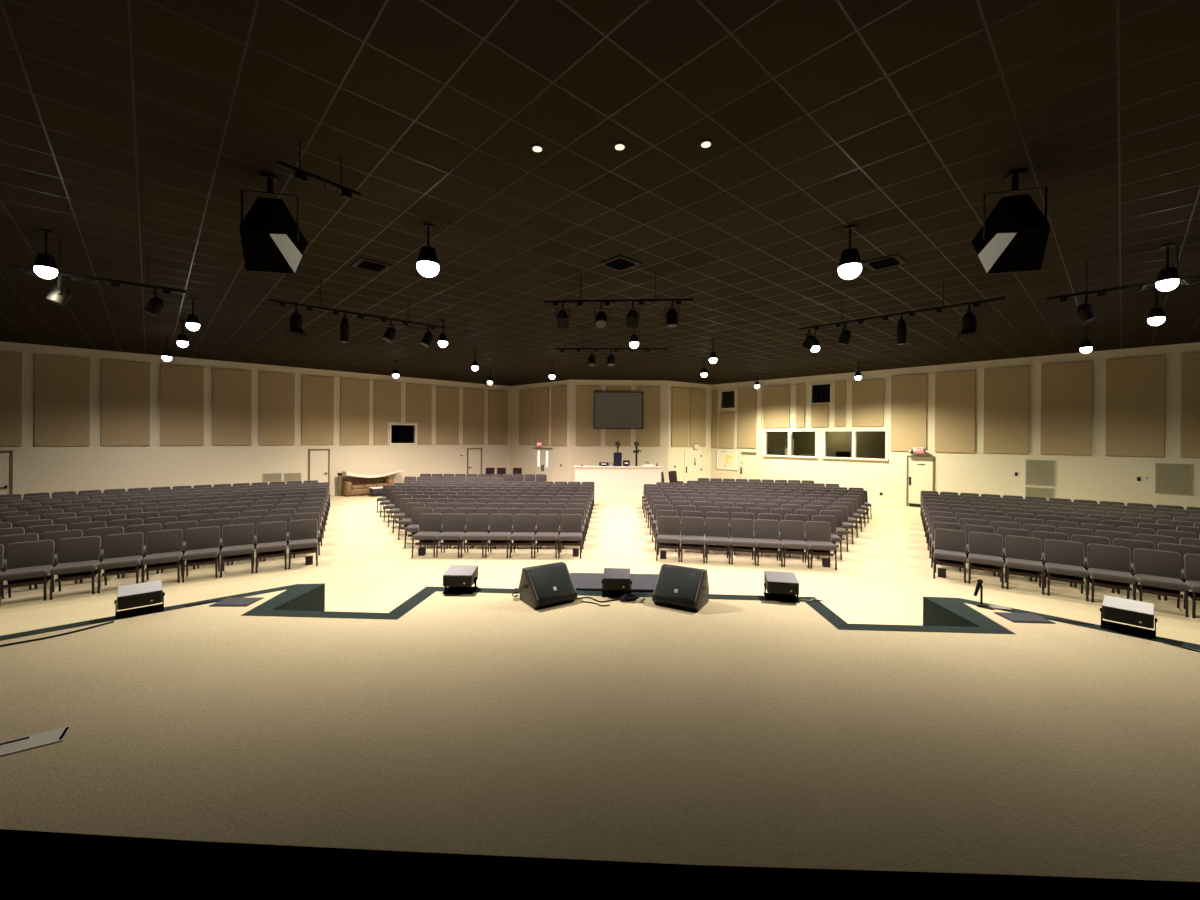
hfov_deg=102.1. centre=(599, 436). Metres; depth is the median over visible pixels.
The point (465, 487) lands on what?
chair
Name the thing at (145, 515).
chair
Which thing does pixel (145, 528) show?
chair
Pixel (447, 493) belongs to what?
chair
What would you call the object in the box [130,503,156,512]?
chair
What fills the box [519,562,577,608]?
stage monitor
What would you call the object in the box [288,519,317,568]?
chair
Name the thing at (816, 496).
chair
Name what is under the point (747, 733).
stage
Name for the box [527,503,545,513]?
chair
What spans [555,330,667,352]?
bar
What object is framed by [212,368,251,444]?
acoustic panel
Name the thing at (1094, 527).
chair
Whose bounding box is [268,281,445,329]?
bar
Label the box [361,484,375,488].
seat cushion
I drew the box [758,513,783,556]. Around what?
chair
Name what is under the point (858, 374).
ceiling lamp
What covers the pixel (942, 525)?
chair
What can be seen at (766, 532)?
chair
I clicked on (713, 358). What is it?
ceiling lamp
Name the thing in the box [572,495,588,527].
chair
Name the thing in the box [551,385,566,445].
acoustic panel
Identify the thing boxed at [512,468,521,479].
chair
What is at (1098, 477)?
wall
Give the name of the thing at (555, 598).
grille
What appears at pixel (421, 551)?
box
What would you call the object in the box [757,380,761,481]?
trim
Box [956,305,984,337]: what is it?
spotlight
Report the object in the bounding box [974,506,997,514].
chair
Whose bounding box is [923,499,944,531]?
chair
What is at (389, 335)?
spotlight
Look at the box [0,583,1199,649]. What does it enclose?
steps
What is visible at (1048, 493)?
air vent
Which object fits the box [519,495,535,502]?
chair
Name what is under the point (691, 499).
chair
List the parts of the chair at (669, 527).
leg, seat, backrest, leg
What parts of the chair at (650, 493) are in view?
backrest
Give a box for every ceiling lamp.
[33,229,57,278]
[162,339,171,360]
[177,320,188,346]
[186,298,199,330]
[393,360,398,377]
[416,223,439,276]
[438,320,447,347]
[472,350,478,370]
[487,369,492,384]
[549,361,554,378]
[629,328,638,348]
[701,359,706,376]
[709,340,716,363]
[754,373,759,388]
[811,325,819,351]
[838,225,861,278]
[855,362,860,379]
[1080,326,1091,352]
[1147,289,1165,325]
[1155,243,1179,290]
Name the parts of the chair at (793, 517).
backrest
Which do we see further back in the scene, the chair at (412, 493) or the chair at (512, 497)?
the chair at (412, 493)
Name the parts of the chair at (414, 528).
seat, backrest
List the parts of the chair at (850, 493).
backrest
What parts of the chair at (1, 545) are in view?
backrest, leg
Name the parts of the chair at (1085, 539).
backrest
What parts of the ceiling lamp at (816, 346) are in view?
bulb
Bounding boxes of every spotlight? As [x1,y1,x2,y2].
[45,275,70,305]
[143,289,164,316]
[283,306,306,337]
[340,313,349,342]
[382,321,395,342]
[420,326,432,347]
[556,303,569,328]
[587,350,596,366]
[594,303,607,328]
[606,350,615,366]
[626,302,639,327]
[665,302,678,326]
[802,329,814,349]
[838,323,851,344]
[896,315,906,344]
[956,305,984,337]
[1077,295,1098,322]
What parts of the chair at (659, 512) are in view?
backrest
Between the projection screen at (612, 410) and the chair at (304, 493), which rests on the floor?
the chair at (304, 493)
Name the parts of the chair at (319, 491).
backrest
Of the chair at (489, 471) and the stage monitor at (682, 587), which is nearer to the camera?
the stage monitor at (682, 587)
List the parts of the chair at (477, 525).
seat, backrest, leg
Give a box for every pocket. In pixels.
[209,597,263,606]
[994,612,1055,623]
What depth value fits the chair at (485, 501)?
13.63 m
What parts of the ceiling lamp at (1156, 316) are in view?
stem, bulb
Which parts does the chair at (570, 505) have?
backrest, leg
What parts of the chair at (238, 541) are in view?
leg, seat, backrest, leg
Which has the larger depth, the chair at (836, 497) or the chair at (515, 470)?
the chair at (515, 470)
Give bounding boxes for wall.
[0,341,509,499]
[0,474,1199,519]
[510,380,569,483]
[569,380,668,481]
[668,381,710,484]
[711,342,1199,509]
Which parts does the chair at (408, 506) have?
seat, backrest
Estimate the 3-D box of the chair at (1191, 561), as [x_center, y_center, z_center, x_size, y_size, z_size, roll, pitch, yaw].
[9.219,2.271,7.286,0.514,0.887,0.560,0,0,41]
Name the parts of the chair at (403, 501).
seat, backrest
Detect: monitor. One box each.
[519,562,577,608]
[599,462,608,465]
[623,460,629,465]
[652,564,708,611]
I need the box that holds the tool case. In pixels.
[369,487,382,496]
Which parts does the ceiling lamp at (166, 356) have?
bulb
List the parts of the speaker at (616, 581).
panel, panel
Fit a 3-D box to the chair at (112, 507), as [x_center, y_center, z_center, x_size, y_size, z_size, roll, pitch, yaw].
[-11.828,2.131,11.759,0.514,0.887,0.560,0,0,-40]
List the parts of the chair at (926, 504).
backrest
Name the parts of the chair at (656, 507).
backrest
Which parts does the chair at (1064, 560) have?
leg, leg, backrest, seat, leg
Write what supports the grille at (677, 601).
attached to the stage monitor at (682, 587)
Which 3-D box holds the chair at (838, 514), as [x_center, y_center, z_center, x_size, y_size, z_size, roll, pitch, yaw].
[5.612,2.247,11.649,0.514,0.887,0.560,0,0,11]
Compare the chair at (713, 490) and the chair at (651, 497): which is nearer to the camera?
the chair at (651, 497)
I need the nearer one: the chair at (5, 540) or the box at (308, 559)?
the chair at (5, 540)
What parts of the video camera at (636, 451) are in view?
post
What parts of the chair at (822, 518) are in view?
backrest, seat, leg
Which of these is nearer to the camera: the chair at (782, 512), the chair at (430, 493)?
the chair at (782, 512)
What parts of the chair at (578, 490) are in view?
backrest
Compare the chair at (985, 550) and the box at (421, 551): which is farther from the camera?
the box at (421, 551)
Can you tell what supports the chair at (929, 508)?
on the floor
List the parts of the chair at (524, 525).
seat, backrest, leg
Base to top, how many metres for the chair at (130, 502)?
0.887 m
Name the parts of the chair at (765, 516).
backrest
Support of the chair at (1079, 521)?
on the floor
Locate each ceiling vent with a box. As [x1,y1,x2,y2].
[351,257,392,272]
[598,255,641,271]
[862,254,906,270]
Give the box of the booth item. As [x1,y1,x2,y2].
[836,451,849,456]
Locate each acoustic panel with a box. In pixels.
[0,351,21,445]
[34,354,89,445]
[101,359,149,445]
[160,364,203,445]
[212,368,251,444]
[259,372,294,444]
[302,375,333,444]
[340,378,369,444]
[374,381,400,444]
[406,383,431,444]
[436,386,458,444]
[463,388,484,444]
[488,390,507,443]
[519,389,532,444]
[533,387,548,445]
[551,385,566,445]
[576,386,600,445]
[605,386,630,445]
[636,386,660,445]
[671,387,688,446]
[690,388,705,446]
[712,390,717,447]
[719,412,733,447]
[737,387,756,447]
[763,385,789,427]
[796,384,804,427]
[811,404,827,426]
[835,381,845,426]
[852,379,883,426]
[891,374,926,450]
[935,370,975,452]
[984,366,1028,453]
[1041,361,1091,454]
[1105,355,1164,456]
[1180,352,1199,457]
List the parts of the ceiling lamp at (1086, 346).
bulb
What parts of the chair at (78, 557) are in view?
leg, seat, backrest, leg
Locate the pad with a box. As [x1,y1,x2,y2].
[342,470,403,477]
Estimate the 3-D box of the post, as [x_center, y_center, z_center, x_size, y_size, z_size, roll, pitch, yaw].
[-11.298,2.075,21.055,0.160,1.000,0.160,0,0,-43]
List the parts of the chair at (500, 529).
leg, seat, backrest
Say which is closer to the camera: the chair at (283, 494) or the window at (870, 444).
the chair at (283, 494)
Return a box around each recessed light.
[530,143,544,152]
[612,141,627,150]
[698,138,713,147]
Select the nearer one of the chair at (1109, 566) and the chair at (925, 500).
the chair at (1109, 566)
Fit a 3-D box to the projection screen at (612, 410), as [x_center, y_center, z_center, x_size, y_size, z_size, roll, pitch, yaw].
[0.917,-1.299,23.923,2.430,1.840,0.135,0,0,-1]
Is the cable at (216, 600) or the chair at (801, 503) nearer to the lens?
the cable at (216, 600)
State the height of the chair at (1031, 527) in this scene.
0.887 m
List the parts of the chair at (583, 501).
backrest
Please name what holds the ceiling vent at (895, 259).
in the ceiling
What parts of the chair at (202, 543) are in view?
leg, seat, backrest, leg, leg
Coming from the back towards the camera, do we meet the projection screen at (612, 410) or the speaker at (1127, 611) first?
the projection screen at (612, 410)
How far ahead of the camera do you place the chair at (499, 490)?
16.28 m
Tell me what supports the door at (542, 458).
in the wall at (521, 456)
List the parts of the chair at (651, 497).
backrest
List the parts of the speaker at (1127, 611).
panel, panel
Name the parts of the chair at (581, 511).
backrest, leg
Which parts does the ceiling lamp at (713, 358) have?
bulb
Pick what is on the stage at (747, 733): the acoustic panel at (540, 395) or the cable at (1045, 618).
the cable at (1045, 618)
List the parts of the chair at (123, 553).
leg, seat, backrest, leg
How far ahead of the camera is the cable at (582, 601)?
4.92 m
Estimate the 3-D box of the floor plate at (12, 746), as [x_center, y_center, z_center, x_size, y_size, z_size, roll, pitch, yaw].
[-3.280,1.674,2.552,0.660,0.009,0.170,0,0,-36]
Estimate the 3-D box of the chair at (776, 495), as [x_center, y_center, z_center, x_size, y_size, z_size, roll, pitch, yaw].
[5.572,2.247,15.287,0.514,0.887,0.560,0,0,12]
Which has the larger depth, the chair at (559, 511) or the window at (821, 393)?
the window at (821, 393)
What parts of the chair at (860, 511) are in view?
backrest, seat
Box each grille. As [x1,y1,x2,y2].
[249,271,293,274]
[530,565,573,598]
[540,594,574,603]
[656,567,700,600]
[656,597,692,605]
[988,270,1036,274]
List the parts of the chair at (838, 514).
backrest, seat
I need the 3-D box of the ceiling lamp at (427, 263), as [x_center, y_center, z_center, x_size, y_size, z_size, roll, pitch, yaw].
[-2.288,-2.473,6.459,0.294,0.684,0.294,0,0,2]
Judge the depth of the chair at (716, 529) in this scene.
10.57 m
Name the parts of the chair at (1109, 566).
leg, backrest, seat, leg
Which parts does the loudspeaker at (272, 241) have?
ceiling plate, panel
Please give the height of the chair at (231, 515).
0.887 m
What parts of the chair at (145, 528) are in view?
backrest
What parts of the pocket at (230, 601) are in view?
lid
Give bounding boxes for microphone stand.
[972,579,989,606]
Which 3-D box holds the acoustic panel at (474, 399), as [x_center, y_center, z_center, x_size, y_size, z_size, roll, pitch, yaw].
[-6.672,-1.066,25.700,1.200,2.956,0.058,0,0,-43]
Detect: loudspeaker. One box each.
[239,172,307,274]
[971,168,1050,274]
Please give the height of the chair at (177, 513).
0.887 m
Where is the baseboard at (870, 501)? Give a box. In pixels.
[868,500,900,505]
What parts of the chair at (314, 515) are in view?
backrest, leg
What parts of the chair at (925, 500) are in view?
backrest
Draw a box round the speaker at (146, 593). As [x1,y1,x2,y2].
[114,580,164,618]
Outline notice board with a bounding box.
[717,450,737,469]
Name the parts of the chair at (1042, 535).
backrest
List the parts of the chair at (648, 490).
backrest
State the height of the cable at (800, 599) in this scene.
0.041 m
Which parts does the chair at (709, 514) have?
backrest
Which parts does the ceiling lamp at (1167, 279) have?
stem, bulb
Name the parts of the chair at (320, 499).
backrest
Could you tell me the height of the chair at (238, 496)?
0.887 m
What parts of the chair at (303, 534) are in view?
leg, seat, backrest, leg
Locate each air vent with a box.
[262,473,281,481]
[284,473,300,481]
[1025,460,1054,485]
[1025,487,1053,498]
[1155,463,1192,494]
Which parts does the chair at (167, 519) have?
backrest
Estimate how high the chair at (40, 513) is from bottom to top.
0.887 m
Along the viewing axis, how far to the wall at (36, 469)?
18.24 m
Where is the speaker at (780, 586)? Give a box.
[764,571,799,602]
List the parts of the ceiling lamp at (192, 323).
bulb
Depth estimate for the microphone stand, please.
4.94 m
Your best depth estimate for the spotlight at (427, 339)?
10.04 m
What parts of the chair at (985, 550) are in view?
leg, seat, backrest, leg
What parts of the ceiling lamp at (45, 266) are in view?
bulb, stem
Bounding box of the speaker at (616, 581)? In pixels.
[602,568,631,597]
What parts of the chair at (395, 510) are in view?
seat, backrest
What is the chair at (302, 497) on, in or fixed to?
on the floor
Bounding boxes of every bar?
[10,239,185,294]
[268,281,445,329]
[276,140,360,199]
[544,271,693,306]
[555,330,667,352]
[799,279,1004,330]
[1047,245,1199,301]
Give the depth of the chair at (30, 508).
11.68 m
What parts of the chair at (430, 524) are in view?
seat, backrest, leg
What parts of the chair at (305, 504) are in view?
backrest, leg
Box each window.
[389,423,416,444]
[720,390,735,408]
[762,430,817,457]
[767,431,885,457]
[810,383,830,403]
[821,429,888,460]
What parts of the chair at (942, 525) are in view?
leg, backrest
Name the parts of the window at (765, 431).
sill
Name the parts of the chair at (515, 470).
backrest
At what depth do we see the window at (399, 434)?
23.78 m
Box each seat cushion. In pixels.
[352,484,363,488]
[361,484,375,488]
[373,483,387,486]
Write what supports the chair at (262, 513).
on the floor
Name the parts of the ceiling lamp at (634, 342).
bulb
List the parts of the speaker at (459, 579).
panel, panel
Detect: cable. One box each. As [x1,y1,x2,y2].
[0,621,113,646]
[185,600,221,606]
[512,583,519,596]
[576,594,640,602]
[582,601,609,605]
[800,599,823,601]
[1045,618,1093,624]
[1152,639,1199,651]
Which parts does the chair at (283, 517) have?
backrest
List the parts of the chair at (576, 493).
backrest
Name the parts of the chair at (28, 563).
leg, leg, seat, backrest, leg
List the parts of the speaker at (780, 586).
panel, panel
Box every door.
[0,451,12,494]
[308,449,329,493]
[467,448,481,474]
[533,448,551,481]
[684,450,703,482]
[739,451,756,481]
[906,456,934,506]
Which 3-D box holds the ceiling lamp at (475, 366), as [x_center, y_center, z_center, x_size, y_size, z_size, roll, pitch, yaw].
[-4.110,-2.497,15.962,0.230,0.660,0.230,0,0,2]
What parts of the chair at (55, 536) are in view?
seat, backrest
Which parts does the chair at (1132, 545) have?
seat, backrest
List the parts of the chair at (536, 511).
backrest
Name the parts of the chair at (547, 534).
seat, backrest, leg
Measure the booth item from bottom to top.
0.280 m
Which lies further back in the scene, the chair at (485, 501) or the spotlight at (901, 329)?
the chair at (485, 501)
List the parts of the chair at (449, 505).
backrest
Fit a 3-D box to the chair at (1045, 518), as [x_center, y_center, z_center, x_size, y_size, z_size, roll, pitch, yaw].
[10.383,2.279,11.137,0.514,0.887,0.560,0,0,37]
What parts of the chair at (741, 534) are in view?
leg, backrest, seat, leg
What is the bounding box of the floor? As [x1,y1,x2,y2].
[0,494,1199,644]
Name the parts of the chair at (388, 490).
seat, backrest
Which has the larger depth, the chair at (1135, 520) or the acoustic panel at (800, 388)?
the acoustic panel at (800, 388)
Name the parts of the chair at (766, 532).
leg, backrest, seat, leg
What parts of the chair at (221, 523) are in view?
backrest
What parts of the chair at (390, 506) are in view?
seat, backrest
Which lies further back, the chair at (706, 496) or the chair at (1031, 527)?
the chair at (706, 496)
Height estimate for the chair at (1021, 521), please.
0.887 m
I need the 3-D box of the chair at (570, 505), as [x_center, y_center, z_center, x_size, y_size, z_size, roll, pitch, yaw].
[-0.614,2.205,12.573,0.514,0.887,0.560,0,0,0]
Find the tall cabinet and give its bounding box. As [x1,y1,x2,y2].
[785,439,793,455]
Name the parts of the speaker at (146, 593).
panel, panel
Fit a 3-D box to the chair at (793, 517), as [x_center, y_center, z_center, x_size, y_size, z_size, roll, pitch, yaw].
[4.492,2.239,10.974,0.514,0.887,0.560,0,0,11]
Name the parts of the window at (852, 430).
sill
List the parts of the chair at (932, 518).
backrest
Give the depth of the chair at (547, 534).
10.94 m
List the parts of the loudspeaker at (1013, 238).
panel, ceiling plate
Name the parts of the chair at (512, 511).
backrest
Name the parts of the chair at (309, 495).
backrest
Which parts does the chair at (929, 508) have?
backrest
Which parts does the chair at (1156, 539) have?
backrest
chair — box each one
[0,507,16,511]
[0,511,27,522]
[0,522,11,569]
[0,527,24,535]
[0,533,38,589]
[0,540,54,606]
[0,544,3,598]
[3,515,39,527]
[15,519,52,533]
[20,505,51,514]
[27,524,66,540]
[30,509,62,519]
[34,530,82,588]
[42,512,75,524]
[49,536,100,599]
[54,503,83,512]
[55,516,90,529]
[66,507,96,516]
[70,521,106,536]
[79,510,110,521]
[80,526,123,582]
[86,502,113,510]
[93,514,125,526]
[97,532,143,592]
[99,505,127,514]
[109,518,142,564]
[113,508,142,518]
[116,500,141,508]
[122,523,161,577]
[128,512,158,523]
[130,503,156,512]
[142,529,182,582]
[144,498,168,506]
[144,516,176,554]
[145,506,172,516]
[159,501,184,510]
[161,510,189,521]
[161,521,197,572]
[171,497,194,504]
[175,504,200,514]
[180,514,209,527]
[182,526,219,581]
[187,500,210,508]
[192,508,219,518]
[197,496,218,503]
[197,518,230,568]
[203,503,227,512]
[212,512,239,524]
[213,498,235,506]
[220,523,254,577]
[221,494,242,501]
[222,506,247,516]
[230,501,253,510]
[231,516,261,564]
[238,497,259,504]
[242,510,267,522]
[244,493,264,500]
[250,504,273,514]
[255,521,286,572]
[256,500,278,508]
[262,496,282,503]
[263,514,291,560]
[267,492,285,498]
[271,508,295,519]
[276,503,298,513]
[280,499,301,507]
[284,495,304,502]
[288,491,306,497]
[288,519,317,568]
[293,512,319,557]
[297,507,321,545]
[301,502,323,537]
[304,497,324,530]
[306,494,326,524]
[308,490,327,519]
[380,488,401,516]
[384,491,406,520]
[388,494,411,526]
[392,498,417,532]
[398,503,424,539]
[402,488,417,491]
[404,508,432,547]
[407,491,422,497]
[411,513,441,557]
[413,494,429,502]
[418,488,432,493]
[419,498,436,507]
[424,491,439,497]
[426,503,444,512]
[427,508,454,548]
[431,495,447,502]
[434,488,448,494]
[436,513,465,557]
[438,498,455,507]
[441,491,456,495]
[443,486,457,490]
[446,503,464,539]
[448,495,464,502]
[450,488,464,492]
[450,508,475,548]
[457,491,473,498]
[457,498,474,507]
[458,486,472,490]
[460,514,488,557]
[466,488,480,492]
[466,495,482,501]
[466,503,485,513]
[472,508,497,548]
[473,486,487,490]
[474,491,489,498]
[475,499,493,504]
[482,488,496,494]
[484,495,500,502]
[485,514,511,557]
[486,468,494,476]
[486,503,505,513]
[488,486,502,491]
[491,492,506,498]
[495,499,512,507]
[495,508,519,548]
[497,468,505,474]
[498,489,512,494]
[502,495,518,500]
[503,486,517,489]
[507,503,525,513]
[508,492,523,496]
[509,514,535,557]
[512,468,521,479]
[513,489,527,493]
[513,499,530,507]
[517,508,540,548]
[518,486,532,491]
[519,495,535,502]
[524,492,539,498]
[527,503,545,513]
[529,489,543,494]
[532,499,549,507]
[533,486,547,491]
[534,514,558,558]
[537,495,553,502]
[540,508,562,548]
[541,492,556,498]
[545,489,559,494]
[547,503,565,513]
[548,486,562,491]
[551,499,568,507]
[555,495,571,502]
[558,492,573,497]
[558,514,581,558]
[561,489,575,494]
[562,508,584,548]
[563,486,577,491]
[567,503,585,540]
[570,499,587,533]
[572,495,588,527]
[575,492,590,522]
[577,489,591,517]
[578,486,592,508]
[643,486,658,512]
[644,489,660,517]
[646,492,663,522]
[648,496,666,527]
[650,500,669,534]
[652,505,672,541]
[655,510,677,551]
[656,516,680,561]
[660,487,674,492]
[661,472,669,484]
[663,490,677,495]
[665,493,681,500]
[668,471,683,483]
[669,497,685,504]
[672,501,690,509]
[676,487,690,492]
[676,505,695,518]
[680,490,694,496]
[680,511,702,552]
[681,517,704,562]
[684,494,699,500]
[688,497,704,505]
[692,488,706,493]
[693,501,711,510]
[697,491,711,496]
[699,506,718,532]
[702,494,718,501]
[705,518,730,564]
[707,512,728,553]
[708,488,722,493]
[708,498,725,505]
[714,491,729,497]
[715,502,733,511]
[720,495,736,501]
[722,507,742,533]
[725,489,739,494]
[728,498,745,506]
[729,518,755,565]
[732,492,747,498]
[732,512,756,555]
[736,503,755,512]
[739,495,756,502]
[742,489,756,494]
[746,508,766,520]
[748,499,766,507]
[750,492,765,498]
[754,519,782,566]
[758,490,773,495]
[758,496,775,503]
[758,503,777,513]
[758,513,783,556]
[768,493,783,499]
[769,500,787,508]
[770,508,791,519]
[776,490,791,496]
[778,496,795,503]
[779,520,809,568]
[781,504,800,513]
[785,514,812,558]
[786,494,802,500]
[790,500,808,508]
[793,491,808,496]
[795,509,816,520]
[798,497,815,504]
[804,505,823,514]
[805,494,821,500]
[805,521,836,569]
[811,491,827,497]
[811,501,830,509]
[812,515,841,559]
[818,498,835,505]
[820,510,847,551]
[824,495,840,501]
[827,506,852,543]
[829,492,845,497]
[833,502,857,537]
[838,498,861,531]
[843,495,865,526]
[847,492,868,522]
[922,496,941,526]
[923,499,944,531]
[925,503,946,536]
[926,506,949,542]
[927,511,952,549]
[929,516,956,557]
[931,522,960,571]
[933,528,966,582]
[946,500,967,507]
[949,504,971,512]
[952,508,976,517]
[955,513,981,523]
[959,518,987,530]
[963,524,995,575]
[968,532,1003,588]
[970,502,992,509]
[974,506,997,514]
[979,510,1004,519]
[984,515,1011,525]
[990,521,1020,533]
[995,504,1018,510]
[997,528,1032,580]
[1000,508,1025,516]
[1005,535,1044,594]
[1007,512,1033,522]
[1014,518,1043,528]
[1020,505,1045,513]
[1023,524,1055,537]
[1028,510,1054,518]
[1033,531,1071,586]
[1036,515,1065,524]
[1044,539,1088,601]
[1046,520,1078,532]
[1048,507,1073,515]
[1057,512,1085,521]
[1058,527,1092,540]
[1068,517,1099,527]
[1071,534,1114,592]
[1076,509,1104,517]
[1081,523,1114,535]
[1087,543,1136,602]
[1088,514,1118,523]
[1095,530,1138,584]
[1102,520,1134,531]
[1107,511,1136,520]
[1113,538,1160,599]
[1118,526,1154,539]
[1121,517,1153,526]
[1133,548,1188,616]
[1136,534,1183,591]
[1138,523,1173,534]
[1139,514,1170,523]
[1156,519,1190,530]
[1157,530,1196,543]
[1158,543,1199,600]
[1173,516,1199,526]
[1176,526,1199,538]
[1180,538,1199,590]
[1183,554,1199,618]
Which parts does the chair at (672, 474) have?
backrest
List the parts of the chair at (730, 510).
backrest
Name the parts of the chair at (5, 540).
seat, backrest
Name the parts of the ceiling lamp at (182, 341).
bulb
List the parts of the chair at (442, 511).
backrest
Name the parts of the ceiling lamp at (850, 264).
stem, bulb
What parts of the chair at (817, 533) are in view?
backrest, seat, leg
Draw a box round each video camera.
[614,441,621,465]
[633,442,640,465]
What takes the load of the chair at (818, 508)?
on the floor
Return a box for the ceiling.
[0,0,1199,385]
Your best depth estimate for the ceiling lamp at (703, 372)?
17.24 m
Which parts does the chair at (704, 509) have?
backrest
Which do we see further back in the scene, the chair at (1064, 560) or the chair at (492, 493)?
the chair at (492, 493)
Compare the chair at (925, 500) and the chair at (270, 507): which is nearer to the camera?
the chair at (270, 507)
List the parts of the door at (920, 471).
kick plate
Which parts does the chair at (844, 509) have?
backrest, seat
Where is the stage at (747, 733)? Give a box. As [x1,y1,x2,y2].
[0,590,1199,881]
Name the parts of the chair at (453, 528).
leg, seat, backrest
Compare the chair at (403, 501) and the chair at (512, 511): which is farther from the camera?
the chair at (403, 501)
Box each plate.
[0,725,71,756]
[987,605,1011,610]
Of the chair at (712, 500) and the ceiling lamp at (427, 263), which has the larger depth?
the chair at (712, 500)
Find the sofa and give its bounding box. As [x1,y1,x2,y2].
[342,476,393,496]
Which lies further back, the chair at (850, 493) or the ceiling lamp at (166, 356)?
the chair at (850, 493)
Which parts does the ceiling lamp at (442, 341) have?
bulb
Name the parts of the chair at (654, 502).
backrest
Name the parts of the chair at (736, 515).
backrest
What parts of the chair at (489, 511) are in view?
backrest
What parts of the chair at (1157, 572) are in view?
leg, backrest, seat, leg, leg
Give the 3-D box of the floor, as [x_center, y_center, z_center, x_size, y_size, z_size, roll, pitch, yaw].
[0.387,2.703,11.018,48.000,0.100,32.050,0,0,2]
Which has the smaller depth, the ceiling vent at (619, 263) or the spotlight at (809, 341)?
the ceiling vent at (619, 263)
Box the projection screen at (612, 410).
[594,391,642,428]
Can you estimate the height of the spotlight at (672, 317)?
0.415 m
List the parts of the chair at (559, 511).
backrest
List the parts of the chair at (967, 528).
backrest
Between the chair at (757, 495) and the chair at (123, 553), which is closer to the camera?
the chair at (123, 553)
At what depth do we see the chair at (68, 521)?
10.14 m
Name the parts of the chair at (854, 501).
backrest, seat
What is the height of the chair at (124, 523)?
0.887 m
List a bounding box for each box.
[305,556,312,564]
[418,548,425,555]
[573,548,578,556]
[660,551,666,558]
[822,558,830,567]
[937,568,945,577]
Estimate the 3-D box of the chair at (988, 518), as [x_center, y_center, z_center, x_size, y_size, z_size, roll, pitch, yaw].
[9.031,2.269,10.997,0.514,0.887,0.560,0,0,36]
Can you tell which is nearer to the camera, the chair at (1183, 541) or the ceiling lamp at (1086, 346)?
the chair at (1183, 541)
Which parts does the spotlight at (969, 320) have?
barn door, barn door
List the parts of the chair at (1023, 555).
leg, leg, backrest, seat, leg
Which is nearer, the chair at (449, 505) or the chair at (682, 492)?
the chair at (449, 505)
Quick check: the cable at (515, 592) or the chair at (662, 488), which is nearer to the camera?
the cable at (515, 592)
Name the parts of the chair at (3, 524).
backrest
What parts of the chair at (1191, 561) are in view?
backrest, seat, leg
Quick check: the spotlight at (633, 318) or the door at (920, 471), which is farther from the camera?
the door at (920, 471)
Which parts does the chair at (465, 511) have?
backrest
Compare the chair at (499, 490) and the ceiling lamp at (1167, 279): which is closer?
the ceiling lamp at (1167, 279)
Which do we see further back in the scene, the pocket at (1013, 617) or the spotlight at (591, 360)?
the spotlight at (591, 360)
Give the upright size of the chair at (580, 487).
0.887 m
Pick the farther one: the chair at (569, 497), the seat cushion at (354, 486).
the seat cushion at (354, 486)
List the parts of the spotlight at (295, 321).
barn door, barn door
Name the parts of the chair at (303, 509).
backrest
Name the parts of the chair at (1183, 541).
backrest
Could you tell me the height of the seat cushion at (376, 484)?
0.160 m
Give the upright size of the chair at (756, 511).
0.887 m
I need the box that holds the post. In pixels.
[337,473,341,495]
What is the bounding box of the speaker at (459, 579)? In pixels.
[442,565,477,593]
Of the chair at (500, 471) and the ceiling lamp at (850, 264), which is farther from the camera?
the chair at (500, 471)
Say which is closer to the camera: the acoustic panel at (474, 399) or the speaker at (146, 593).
the speaker at (146, 593)
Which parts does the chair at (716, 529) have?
leg, backrest, seat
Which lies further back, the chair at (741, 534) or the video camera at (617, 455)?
the video camera at (617, 455)
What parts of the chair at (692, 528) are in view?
backrest, seat, leg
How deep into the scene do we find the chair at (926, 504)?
13.31 m
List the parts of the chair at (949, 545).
leg, seat, backrest, leg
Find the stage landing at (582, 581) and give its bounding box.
[570,573,658,592]
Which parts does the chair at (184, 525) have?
backrest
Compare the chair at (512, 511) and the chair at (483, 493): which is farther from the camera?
the chair at (483, 493)
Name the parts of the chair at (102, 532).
backrest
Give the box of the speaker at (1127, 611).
[1100,595,1156,638]
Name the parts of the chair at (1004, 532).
backrest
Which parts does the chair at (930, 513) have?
backrest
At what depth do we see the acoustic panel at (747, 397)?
24.13 m
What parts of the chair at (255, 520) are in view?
backrest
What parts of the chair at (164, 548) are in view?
leg, seat, backrest, leg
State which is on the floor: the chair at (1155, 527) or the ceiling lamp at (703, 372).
the chair at (1155, 527)
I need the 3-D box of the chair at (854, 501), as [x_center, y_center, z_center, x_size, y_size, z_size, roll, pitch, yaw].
[7.216,2.257,14.010,0.514,0.887,0.560,0,0,12]
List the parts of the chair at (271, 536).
leg, seat, backrest, leg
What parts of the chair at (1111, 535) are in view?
backrest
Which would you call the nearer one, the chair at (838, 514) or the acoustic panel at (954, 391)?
the chair at (838, 514)
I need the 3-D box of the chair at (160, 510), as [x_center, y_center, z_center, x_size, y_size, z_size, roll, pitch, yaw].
[-10.539,2.140,11.566,0.514,0.887,0.560,0,0,-38]
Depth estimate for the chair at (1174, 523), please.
10.70 m
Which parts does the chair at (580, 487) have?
backrest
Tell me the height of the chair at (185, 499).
0.887 m
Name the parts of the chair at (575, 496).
backrest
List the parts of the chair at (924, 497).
backrest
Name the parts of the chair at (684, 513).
backrest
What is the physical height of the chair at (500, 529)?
0.887 m
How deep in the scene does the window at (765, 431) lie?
22.55 m
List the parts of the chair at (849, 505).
backrest, seat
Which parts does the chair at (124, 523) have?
backrest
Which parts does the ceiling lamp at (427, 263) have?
stem, bulb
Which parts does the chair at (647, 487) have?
backrest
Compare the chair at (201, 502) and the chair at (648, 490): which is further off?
the chair at (648, 490)
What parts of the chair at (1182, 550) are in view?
backrest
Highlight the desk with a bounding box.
[574,466,662,497]

